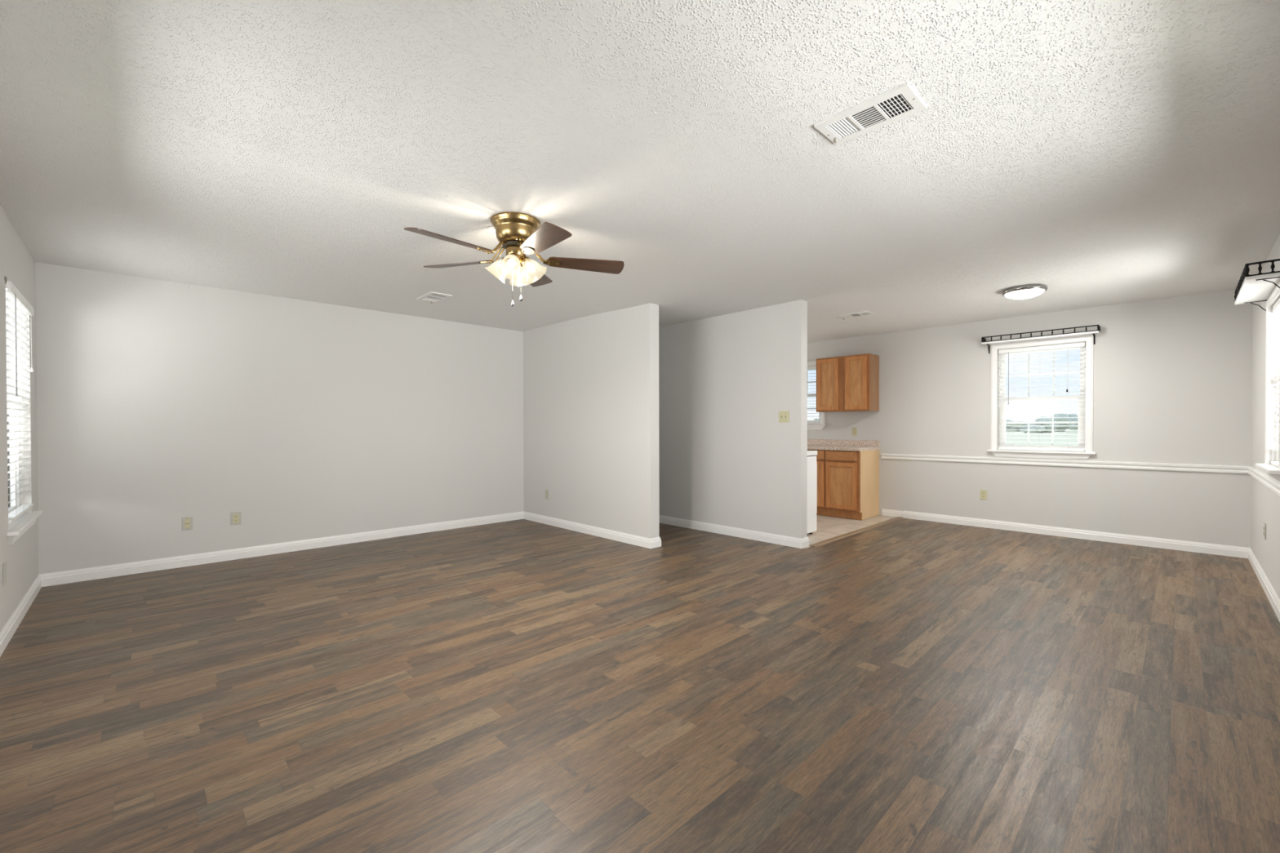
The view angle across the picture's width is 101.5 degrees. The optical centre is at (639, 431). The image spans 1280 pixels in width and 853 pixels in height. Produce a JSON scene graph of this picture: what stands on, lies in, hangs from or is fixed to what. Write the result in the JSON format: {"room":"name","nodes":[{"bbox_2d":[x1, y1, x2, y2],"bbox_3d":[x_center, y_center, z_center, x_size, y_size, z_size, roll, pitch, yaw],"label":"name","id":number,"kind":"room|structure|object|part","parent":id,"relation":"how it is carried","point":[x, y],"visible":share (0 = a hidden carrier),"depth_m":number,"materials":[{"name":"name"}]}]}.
{"room":"empty living room","nodes":[
{"label":"empty living room","id":0,"kind":"room"},
{"bbox_2d":[0,204,39,631],"bbox_3d":[-2.348,-0.042,1.577,0.120,2.460,6.638,-1,1,-44],"label":"wall","id":1,"kind":"structure","parent":0,"point":[17,264],"depth_m":3.26,"materials":[{"name":"grey paint"}]},
{"bbox_2d":[2,561,6,584],"bbox_3d":[-3.533,0.789,2.906,0.006,0.116,0.072,-1,1,-44],"label":"wall plate","id":2,"kind":"object","parent":1,"relation":"attached to","point":[4,565],"visible":1,"depth_m":2.89,"materials":[{"name":"beige plastic"}]},
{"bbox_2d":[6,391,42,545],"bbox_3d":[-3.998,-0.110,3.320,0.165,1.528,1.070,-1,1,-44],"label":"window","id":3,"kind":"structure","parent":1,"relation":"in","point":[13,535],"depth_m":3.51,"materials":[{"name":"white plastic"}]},
{"bbox_3d":[-4.024,0.193,3.296,0.003,0.642,0.794,-1,1,-44],"label":"pane","id":4,"kind":"part","parent":3,"relation":"part of","materials":[{"name":"clear glass"}]},
{"bbox_3d":[-4.026,0.193,3.294,0.024,0.732,0.894,-1,1,-44],"label":"sash","id":5,"kind":"part","parent":3,"relation":"part of","materials":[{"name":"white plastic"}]},
{"bbox_3d":[-4.034,-0.148,3.285,0.065,1.450,0.930,-1,1,-44],"label":"frame","id":6,"kind":"part","parent":3,"relation":"part of","materials":[{"name":"white plastic"}]},
{"bbox_2d":[5,280,34,523],"bbox_3d":[-4.001,-0.173,3.363,0.066,1.406,0.982,-1,1,-44],"label":"window blind","id":7,"kind":"object","parent":3,"relation":"attached to","point":[17,307],"visible":0.88,"depth_m":3.31,"materials":[{"name":"white plastic"}]},
{"bbox_3d":[-3.982,-0.156,3.334,0.054,1.345,0.568,-1,1,-44],"label":"ladder cord","id":8,"kind":"part","parent":7,"relation":"part of","materials":[{"name":"white fabric"}]},
{"bbox_3d":[-3.981,0.521,3.340,0.050,0.018,0.914,-1,1,-44],"label":"rail","id":9,"kind":"part","parent":7,"relation":"part of","materials":[{"name":"white plastic"}]},
{"bbox_3d":[-4.249,-0.641,3.648,0.004,0.410,0.014,-1,1,-44],"label":"lift cord","id":10,"kind":"part","parent":7,"relation":"part of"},
{"bbox_3d":[-3.978,0.585,3.343,0.115,0.022,1.070,-1,1,-44],"label":"sill","id":11,"kind":"part","parent":3,"relation":"part of","materials":[{"name":"white paint"}]},
{"bbox_2d":[35,262,524,573],"bbox_3d":[-3.065,-0.073,5.413,4.173,2.460,0.120,-1,1,-44],"label":"wall","id":12,"kind":"structure","parent":0,"point":[160,403],"depth_m":4.81,"materials":[{"name":"grey paint"}]},
{"bbox_2d":[182,516,192,530],"bbox_3d":[-3.910,0.797,4.513,0.072,0.116,0.010,-1,1,-44],"label":"wall outlet","id":13,"kind":"object","parent":12,"relation":"attached to","point":[187,522],"visible":1,"depth_m":4.51,"materials":[{"name":"beige plastic"}]},
{"bbox_2d":[230,511,241,524],"bbox_3d":[-3.669,0.792,4.745,0.078,0.116,0.009,-1,1,-44],"label":"wall outlet","id":14,"kind":"object","parent":12,"relation":"attached to","point":[236,517],"visible":1,"depth_m":4.74,"materials":[{"name":"beige plastic"}]},
{"bbox_2d":[233,513,239,523],"bbox_3d":[-3.667,0.792,4.744,0.042,0.086,0.003,-1,1,-44],"label":"receptacle","id":15,"kind":"object","parent":14,"relation":"attached to","point":[236,516],"depth_m":4.74,"materials":[{"name":"beige plastic"}]},
{"bbox_2d":[523,302,659,538],"bbox_3d":[-1.372,-0.087,6.752,0.123,2.460,4.374,-1,1,-44],"label":"wall partition","id":16,"kind":"structure","parent":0,"point":[591,383],"depth_m":5.75,"materials":[{"name":"grey paint"}]},
{"bbox_2d":[545,489,548,499],"bbox_3d":[-1.146,0.776,6.431,0.009,0.116,0.072,-1,1,-44],"label":"wall outlet","id":17,"kind":"object","parent":16,"relation":"attached to","point":[546,491],"visible":1,"depth_m":6.42,"materials":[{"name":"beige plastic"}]},
{"bbox_2d":[0,514,1279,852],"bbox_3d":[-0.178,1.205,5.008,7.988,0.100,8.554,-1,1,-44],"label":"floor","id":18,"kind":"structure","parent":0,"point":[903,685],"depth_m":2.29,"materials":[{"name":"brown wood"}]},
{"bbox_2d":[0,511,661,657],"bbox_3d":[-1.416,1.119,3.814,4.311,0.096,8.314,-1,1,-44],"label":"baseboard","id":19,"kind":"structure","parent":18,"relation":"on","point":[11,625],"depth_m":4.91,"materials":[{"name":"white paint"}]},
{"bbox_2d":[807,450,817,533],"bbox_3d":[1.505,0.596,5.915,0.699,1.103,0.762,-1,1,-44],"label":"dishwasher","id":20,"kind":"object","parent":18,"relation":"on","point":[811,455],"visible":0.08,"depth_m":5.77,"materials":[{"name":"white metal"}]},
{"bbox_2d":[807,450,817,456],"bbox_3d":[1.489,0.245,5.897,0.656,0.051,0.762,-1,1,-44],"label":"cooktop","id":21,"kind":"object","parent":20,"relation":"in","point":[810,453],"depth_m":5.78,"materials":[{"name":"white ceramic"}]},
{"bbox_3d":[1.722,0.632,6.124,0.022,0.580,0.744,-1,1,-44],"label":"oven door","id":22,"kind":"part","parent":20,"relation":"part of","materials":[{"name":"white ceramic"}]},
{"bbox_2d":[807,449,879,519],"bbox_3d":[2.683,0.690,7.161,0.630,0.883,0.926,-1,1,-44],"label":"base cabinet","id":23,"kind":"object","parent":18,"relation":"on","point":[848,481],"visible":0.76,"depth_m":6.83,"materials":[{"name":"brown wood"}]},
{"bbox_3d":[2.307,0.706,7.116,0.004,0.507,0.329,-1,1,-44],"label":"door panel","id":24,"kind":"part","parent":23,"relation":"part of","materials":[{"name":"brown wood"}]},
{"bbox_3d":[2.304,0.321,7.110,0.019,0.120,0.425,-1,1,-44],"label":"drawer","id":25,"kind":"part","parent":23,"relation":"part of","materials":[{"name":"brown wood"}]},
{"bbox_3d":[2.305,0.706,7.114,0.019,0.603,0.425,-1,1,-44],"label":"door","id":26,"kind":"part","parent":23,"relation":"part of","materials":[{"name":"brown wood"}]},
{"bbox_3d":[2.474,0.642,6.963,0.018,0.783,0.920,-1,1,-44],"label":"frame","id":27,"kind":"part","parent":23,"relation":"part of","materials":[{"name":"brown wood"}]},
{"bbox_3d":[2.615,0.708,6.796,0.004,0.507,0.315,-1,1,-44],"label":"door panel","id":28,"kind":"part","parent":23,"relation":"part of","materials":[{"name":"brown wood"}]},
{"bbox_3d":[2.613,0.708,6.794,0.019,0.603,0.411,-1,1,-44],"label":"door","id":29,"kind":"part","parent":23,"relation":"part of","materials":[{"name":"brown wood"}]},
{"bbox_3d":[2.612,0.323,6.791,0.019,0.120,0.411,-1,1,-44],"label":"drawer","id":30,"kind":"part","parent":23,"relation":"part of","materials":[{"name":"brown wood"}]},
{"bbox_3d":[3.008,0.692,6.851,0.593,0.883,0.018,-1,1,-44],"label":"panel","id":31,"kind":"part","parent":23,"relation":"part of","materials":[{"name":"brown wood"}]},
{"bbox_2d":[808,516,903,546],"bbox_3d":[2.559,1.137,6.024,2.364,0.009,0.080,-1,1,-44],"label":"threshold strip","id":32,"kind":"object","parent":18,"relation":"on","point":[831,540],"visible":1,"depth_m":5.84,"materials":[{"name":"brown wood"}]},
{"bbox_3d":[1.404,0.681,8.488,0.630,0.883,0.920,-1,1,-44],"label":"base cabinet","id":33,"kind":"object","parent":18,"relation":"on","visible":0},
{"bbox_2d":[807,439,879,451],"bbox_3d":[2.039,0.181,7.817,0.639,0.124,2.770,-1,1,-44],"label":"countertop","id":34,"kind":"structure","parent":33,"relation":"on","point":[812,444],"depth_m":7.18,"materials":[{"name":"stone"}]},
{"bbox_2d":[0,0,1279,342],"bbox_3d":[-0.183,-1.330,4.987,7.988,0.150,8.554,-1,1,-44],"label":"ceiling","id":35,"kind":"structure","parent":0,"point":[1095,153],"depth_m":2.33,"materials":[{"name":"white paint"}]},
{"bbox_2d":[416,291,452,303],"bbox_3d":[-1.964,-1.270,4.984,0.200,0.030,0.360,-1,1,-44],"label":"ceiling vent","id":36,"kind":"object","parent":35,"relation":"in","point":[432,296],"visible":1,"depth_m":4.97,"materials":[{"name":"white metal"}]},
{"bbox_2d":[404,211,624,306],"bbox_3d":[-0.761,-1.009,3.125,1.262,0.518,1.277,-1,1,-44],"label":"ceiling fan","id":37,"kind":"object","parent":35,"relation":"hanging from","point":[518,233],"visible":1,"depth_m":3.09,"materials":[{"name":"gold metal"}]},
{"bbox_3d":[-1.022,-1.035,2.831,0.150,0.040,0.480,0,1,40],"label":"blade","id":38,"kind":"part","parent":37,"relation":"part of","materials":[{"name":"brown wood"}]},
{"bbox_3d":[-1.145,-1.059,3.315,0.480,0.040,0.150,2,1,22],"label":"blade","id":39,"kind":"part","parent":37,"relation":"part of","materials":[{"name":"brown wood"}]},
{"bbox_3d":[-0.845,-0.983,3.162,0.153,0.108,0.153,38,2,1],"label":"lamp shade","id":40,"kind":"part","parent":37,"relation":"part of","materials":[{"name":"white glass"}]},
{"bbox_3d":[-0.754,-0.983,3.063,0.153,0.108,0.153,0,-38,2],"label":"lamp shade","id":41,"kind":"part","parent":37,"relation":"part of","materials":[{"name":"white glass"}]},
{"bbox_3d":[-0.754,-0.992,3.068,0.056,0.069,0.055,-1,1,-44],"label":"bulb","id":42,"kind":"part","parent":37,"relation":"part of","materials":[{"name":"white glass"}]},
{"bbox_3d":[-0.747,-0.984,3.253,0.153,0.108,0.153,0,38,2],"label":"lamp shade","id":43,"kind":"part","parent":37,"relation":"part of","materials":[{"name":"white glass"}]},
{"bbox_2d":[520,255,529,263],"bbox_3d":[-0.690,-1.037,3.156,0.058,0.067,0.059,-1,1,-44],"label":"socket","id":44,"kind":"object","parent":37,"relation":"attached to","point":[524,260],"depth_m":3.13,"materials":[{"name":"gold metal"}]},
{"bbox_3d":[-0.656,-0.984,3.155,0.153,0.108,0.153,-38,-1,2],"label":"lamp shade","id":45,"kind":"part","parent":37,"relation":"part of","materials":[{"name":"white glass"}]},
{"bbox_3d":[-0.723,-1.062,3.582,0.150,0.040,0.480,0,3,4],"label":"blade","id":46,"kind":"part","parent":37,"relation":"part of","materials":[{"name":"brown wood"}]},
{"bbox_3d":[-0.524,-1.023,2.799,0.150,0.040,0.480,0,3,-32],"label":"blade","id":47,"kind":"part","parent":37,"relation":"part of","materials":[{"name":"brown wood"}]},
{"bbox_3d":[-0.339,-1.040,3.263,0.480,0.040,0.150,1,0,-14],"label":"blade","id":48,"kind":"part","parent":37,"relation":"part of","materials":[{"name":"brown wood"}]},
{"bbox_2d":[836,311,875,319],"bbox_3d":[2.398,-1.286,5.808,0.205,0.030,0.350,-1,1,-44],"label":"ceiling vent","id":49,"kind":"object","parent":35,"relation":"in","point":[864,313],"visible":1,"depth_m":5.80,"materials":[{"name":"white metal"}]},
{"bbox_2d":[813,82,926,145],"bbox_3d":[0.916,-1.252,2.092,0.205,0.030,0.362,-1,1,-44],"label":"ceiling vent","id":50,"kind":"object","parent":35,"relation":"in","point":[899,103],"visible":1,"depth_m":2.08,"materials":[{"name":"white metal"}]},
{"bbox_2d":[1001,284,1048,299],"bbox_3d":[3.475,-1.247,4.725,0.336,0.086,0.336,-1,1,-44],"label":"dome ceiling light","id":51,"kind":"object","parent":35,"relation":"attached to","point":[1024,291],"visible":1,"depth_m":4.63,"materials":[{"name":"white glass"}]},
{"bbox_2d":[658,299,807,538],"bbox_3d":[-0.252,-0.092,7.115,0.119,2.460,5.406,-1,1,-44],"label":"wall","id":52,"kind":"structure","parent":0,"point":[726,458],"depth_m":5.67,"materials":[{"name":"grey paint"}]},
{"bbox_2d":[659,515,808,548],"bbox_3d":[-0.203,1.090,7.076,0.149,0.096,5.301,-1,1,-44],"label":"baseboard","id":53,"kind":"structure","parent":52,"relation":"attached to","point":[789,541],"depth_m":5.65,"materials":[{"name":"white paint"}]},
{"bbox_2d":[778,410,789,422],"bbox_3d":[1.443,-0.146,5.255,0.021,0.116,0.116,-1,1,-44],"label":"light switch","id":54,"kind":"object","parent":52,"relation":"attached to","point":[784,415],"visible":1,"depth_m":5.26,"materials":[{"name":"beige plastic"}]},
{"bbox_2d":[807,288,1252,547],"bbox_3d":[3.095,-0.100,7.267,0.120,2.460,7.274,-1,1,-44],"label":"wall","id":55,"kind":"structure","parent":0,"point":[1172,375],"depth_m":5.40,"materials":[{"name":"grey paint"}]},
{"bbox_2d":[807,360,826,430],"bbox_3d":[2.411,-0.528,7.947,0.155,1.013,0.950,-1,1,-44],"label":"window","id":56,"kind":"structure","parent":55,"relation":"in","point":[821,415],"depth_m":7.72,"materials":[{"name":"white plastic"}]},
{"bbox_2d":[807,365,821,424],"bbox_3d":[2.402,-0.539,7.939,0.054,0.867,0.764,-1,1,-44],"label":"window blind","id":57,"kind":"object","parent":56,"relation":"attached to","point":[813,367],"visible":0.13,"depth_m":7.77,"materials":[{"name":"white plastic"}]},
{"bbox_3d":[2.402,-0.525,7.939,0.054,0.810,0.475,-1,1,-44],"label":"ladder cord","id":58,"kind":"part","parent":57,"relation":"part of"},
{"bbox_3d":[2.402,-0.115,7.942,0.050,0.018,0.764,-1,1,-44],"label":"rail","id":59,"kind":"part","parent":57,"relation":"part of","materials":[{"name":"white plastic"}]},
{"bbox_3d":[2.437,-0.340,7.974,0.024,0.444,0.744,-1,1,-44],"label":"sash","id":60,"kind":"part","parent":56,"relation":"part of","materials":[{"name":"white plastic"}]},
{"bbox_3d":[2.394,-0.090,7.934,0.105,0.022,0.950,-1,1,-44],"label":"sill","id":61,"kind":"part","parent":56,"relation":"part of","materials":[{"name":"white paint"}]},
{"bbox_2d":[807,439,879,446],"bbox_3d":[2.262,0.160,8.032,0.019,0.086,2.770,-1,1,-44],"label":"backsplash","id":62,"kind":"structure","parent":55,"relation":"attached to","point":[810,442],"depth_m":7.37,"materials":[{"name":"stone"}]},
{"bbox_2d":[816,353,879,412],"bbox_3d":[2.845,-0.645,7.197,0.328,0.748,0.745,-1,1,-44],"label":"upper cabinet","id":63,"kind":"object","parent":55,"relation":"attached to","point":[851,383],"visible":1,"depth_m":7.03,"materials":[{"name":"brown wood"}]},
{"bbox_3d":[2.598,-0.644,7.236,0.004,0.610,0.208,-1,1,-44],"label":"door panel","id":64,"kind":"part","parent":63,"relation":"part of","materials":[{"name":"brown wood"}]},
{"bbox_3d":[2.595,-0.644,7.233,0.019,0.706,0.304,-1,1,-44],"label":"door","id":65,"kind":"part","parent":63,"relation":"part of","materials":[{"name":"brown wood"}]},
{"bbox_3d":[2.871,-0.642,6.953,0.004,0.610,0.190,-1,1,-44],"label":"door panel","id":66,"kind":"part","parent":63,"relation":"part of","materials":[{"name":"brown wood"}]},
{"bbox_3d":[2.868,-0.642,6.950,0.019,0.706,0.286,-1,1,-44],"label":"door","id":67,"kind":"part","parent":63,"relation":"part of","materials":[{"name":"brown wood"}]},
{"bbox_2d":[851,427,857,435],"bbox_3d":[2.988,0.004,7.286,0.009,0.116,0.072,-1,1,-44],"label":"wall outlet","id":68,"kind":"object","parent":55,"relation":"attached to","point":[854,430],"visible":1,"depth_m":7.28,"materials":[{"name":"beige plastic"}]},
{"bbox_2d":[979,489,986,499],"bbox_3d":[4.062,0.750,6.180,0.009,0.116,0.072,-1,1,-44],"label":"wall outlet","id":69,"kind":"object","parent":55,"relation":"attached to","point":[983,493],"visible":1,"depth_m":6.18,"materials":[{"name":"beige plastic"}]},
{"bbox_2d":[981,324,1100,353],"bbox_3d":[4.369,-0.999,5.743,0.155,0.181,1.032,-1,1,-44],"label":"shelf","id":70,"kind":"object","parent":55,"relation":"attached to","point":[1097,331],"visible":1,"depth_m":5.67,"materials":[{"name":"white wood"}]},
{"bbox_3d":[4.319,-1.058,5.694,0.016,0.062,1.032,-1,1,-44],"label":"gallery rail","id":71,"kind":"part","parent":70,"relation":"part of","materials":[{"name":"black metal"}]},
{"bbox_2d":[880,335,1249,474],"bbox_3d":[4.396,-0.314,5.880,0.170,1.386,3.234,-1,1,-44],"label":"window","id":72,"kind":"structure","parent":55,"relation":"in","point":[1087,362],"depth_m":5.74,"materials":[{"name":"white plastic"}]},
{"bbox_2d":[998,342,1085,451],"bbox_3d":[4.446,-0.365,5.812,0.066,1.157,0.770,-1,1,-44],"label":"window blind","id":73,"kind":"object","parent":72,"relation":"attached to","point":[1039,348],"visible":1,"depth_m":5.79,"materials":[{"name":"white plastic"}]},
{"bbox_3d":[4.450,-0.351,5.816,0.054,1.100,0.479,-1,1,-44],"label":"ladder cord","id":74,"kind":"part","parent":73,"relation":"part of","materials":[{"name":"white fabric"}]},
{"bbox_3d":[4.452,0.204,5.821,0.050,0.018,0.770,-1,1,-44],"label":"rail","id":75,"kind":"part","parent":73,"relation":"part of","materials":[{"name":"white plastic"}]},
{"bbox_3d":[4.600,-0.680,5.616,0.004,0.470,0.014,-1,1,-44],"label":"lift cord","id":76,"kind":"part","parent":73,"relation":"part of","materials":[{"name":"white fabric"}]},
{"bbox_3d":[4.437,0.228,5.807,0.120,0.022,0.956,-1,1,-44],"label":"sill","id":77,"kind":"part","parent":72,"relation":"part of","materials":[{"name":"white paint"}]},
{"bbox_3d":[4.492,-0.364,5.856,0.065,1.165,0.786,-1,1,-44],"label":"frame","id":78,"kind":"part","parent":72,"relation":"part of","materials":[{"name":"white plastic"}]},
{"bbox_3d":[4.486,-0.094,5.851,0.024,0.590,0.750,-1,1,-44],"label":"sash","id":79,"kind":"part","parent":72,"relation":"part of","materials":[{"name":"white plastic"}]},
{"bbox_3d":[4.503,-0.640,5.865,0.024,0.576,0.750,-1,1,-44],"label":"sash","id":80,"kind":"part","parent":72,"relation":"part of","materials":[{"name":"white plastic"}]},
{"bbox_2d":[881,508,1249,558],"bbox_3d":[4.371,1.091,5.859,0.015,0.096,3.224,-1,1,-44],"label":"baseboard","id":81,"kind":"structure","parent":55,"relation":"attached to","point":[1182,545],"depth_m":5.52,"materials":[{"name":"white paint"}]},
{"bbox_2d":[1250,233,1279,599],"bbox_3d":[2.746,-0.056,1.962,7.748,2.460,0.120,-1,1,-44],"label":"wall","id":82,"kind":"structure","parent":0,"point":[1264,503],"depth_m":3.98,"materials":[{"name":"grey paint"}]},
{"bbox_2d":[1234,258,1279,311],"bbox_3d":[4.158,-0.942,3.516,0.965,0.201,0.170,-1,1,-44],"label":"shelf","id":83,"kind":"object","parent":82,"relation":"attached to","point":[1253,288],"visible":0.98,"depth_m":3.38,"materials":[{"name":"white wood"}]},
{"bbox_3d":[4.105,-1.002,3.570,0.965,0.082,0.016,-1,1,-44],"label":"gallery rail","id":84,"kind":"part","parent":83,"relation":"part of","materials":[{"name":"black paint"}]},
{"bbox_3d":[3.818,-0.998,3.185,0.016,0.082,0.166,-1,1,-44],"label":"gallery rail","id":85,"kind":"part","parent":83,"relation":"part of","materials":[{"name":"black metal"}]},
{"bbox_2d":[1247,466,1279,496],"bbox_3d":[4.113,0.365,3.383,3.813,0.072,0.024,-1,1,-44],"label":"chair rail","id":86,"kind":"object","parent":82,"relation":"attached to","point":[1274,486],"visible":1,"depth_m":3.74,"materials":[{"name":"white paint"}]},
{"bbox_2d":[1248,547,1279,622],"bbox_3d":[2.702,1.126,2.021,7.748,0.096,0.015,-1,1,-44],"label":"baseboard","id":87,"kind":"structure","parent":82,"relation":"attached to","point":[1273,597],"depth_m":3.75,"materials":[{"name":"white paint"}]},
{"bbox_2d":[1263,523,1266,539],"bbox_3d":[4.625,0.741,3.869,0.072,0.116,0.009,-1,1,-44],"label":"wall outlet","id":88,"kind":"object","parent":82,"relation":"attached to","point":[1264,524],"visible":1,"depth_m":3.85,"materials":[{"name":"beige plastic"}]},
{"bbox_2d":[1255,281,1279,474],"bbox_3d":[4.237,-0.341,3.440,0.890,1.200,0.180,-1,1,-44],"label":"window","id":89,"kind":"structure","parent":82,"relation":"in","point":[1270,468],"depth_m":3.71,"materials":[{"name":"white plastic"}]},
{"bbox_3d":[4.221,0.248,3.463,0.890,0.022,0.130,-1,1,-44],"label":"sill","id":90,"kind":"part","parent":89,"relation":"part of","materials":[{"name":"white paint"}]},
{"bbox_3d":[4.210,-0.351,3.468,0.840,1.180,0.018,-1,1,-44],"label":"casing","id":91,"kind":"part","parent":89,"relation":"part of","materials":[{"name":"white paint"}]},
{"bbox_2d":[1271,297,1279,466],"bbox_3d":[4.237,-0.323,3.440,0.704,1.112,0.054,-1,1,-44],"label":"window blind","id":92,"kind":"object","parent":89,"relation":"attached to","point":[1276,308],"visible":0.87,"depth_m":3.59,"materials":[{"name":"white plastic"}]},
{"bbox_3d":[4.238,0.224,3.444,0.704,0.018,0.050,-1,1,-44],"label":"rail","id":93,"kind":"part","parent":92,"relation":"part of","materials":[{"name":"white plastic"}]},
{"bbox_3d":[4.237,-0.308,3.440,0.438,1.055,0.054,-1,1,-44],"label":"ladder cord","id":94,"kind":"part","parent":92,"relation":"part of","materials":[{"name":"white fabric"}]},
{"label":"outside","id":95,"kind":"structure","parent":0,"visible":0},
{"bbox_2d":[1005,431,1078,445],"bbox_3d":[0.132,1.787,7.085,510.000,0.200,510.000,-1,1,-44],"label":"lawn","id":96,"kind":"structure","parent":95,"point":[1039,436],"depth_m":72.47,"materials":[{"name":"green plant"}]},
{"bbox_2d":[1005,419,1017,431],"bbox_3d":[95.820,-1.238,139.996,8.223,3.763,6.212,0,1,20],"label":"tree","id":97,"kind":"object","parent":96,"relation":"on","point":[1008,426],"visible":0.12,"depth_m":137.35,"materials":[{"name":"green plant"}]},
{"bbox_2d":[1009,421,1026,431],"bbox_3d":[126.419,-1.399,173.540,7.401,3.992,9.355,0,0,-4],"label":"tree","id":98,"kind":"object","parent":96,"relation":"on","point":[1019,427],"visible":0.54,"depth_m":171.07,"materials":[{"name":"green plant"}]},
{"bbox_2d":[1022,416,1055,432],"bbox_3d":[103.318,-1.573,135.289,7.356,4.556,8.126,0,1,27],"label":"tree","id":99,"kind":"object","parent":96,"relation":"on","point":[1033,428],"visible":0.84,"depth_m":133.60,"materials":[{"name":"green plant"}]},
{"bbox_2d":[1049,413,1078,431],"bbox_3d":[135.483,-2.369,167.133,10.414,6.714,9.221,0,0,-5],"label":"tree","id":100,"kind":"object","parent":96,"relation":"on","point":[1059,428],"visible":0.44,"depth_m":164.83,"materials":[{"name":"green plant"}]},
{"bbox_2d":[1066,416,1078,430],"bbox_3d":[108.947,-1.557,128.123,6.911,4.816,7.620,0,1,36],"label":"tree","id":101,"kind":"object","parent":96,"relation":"on","point":[1071,428],"visible":0.16,"depth_m":127.90,"materials":[{"name":"green plant"}]}
]}

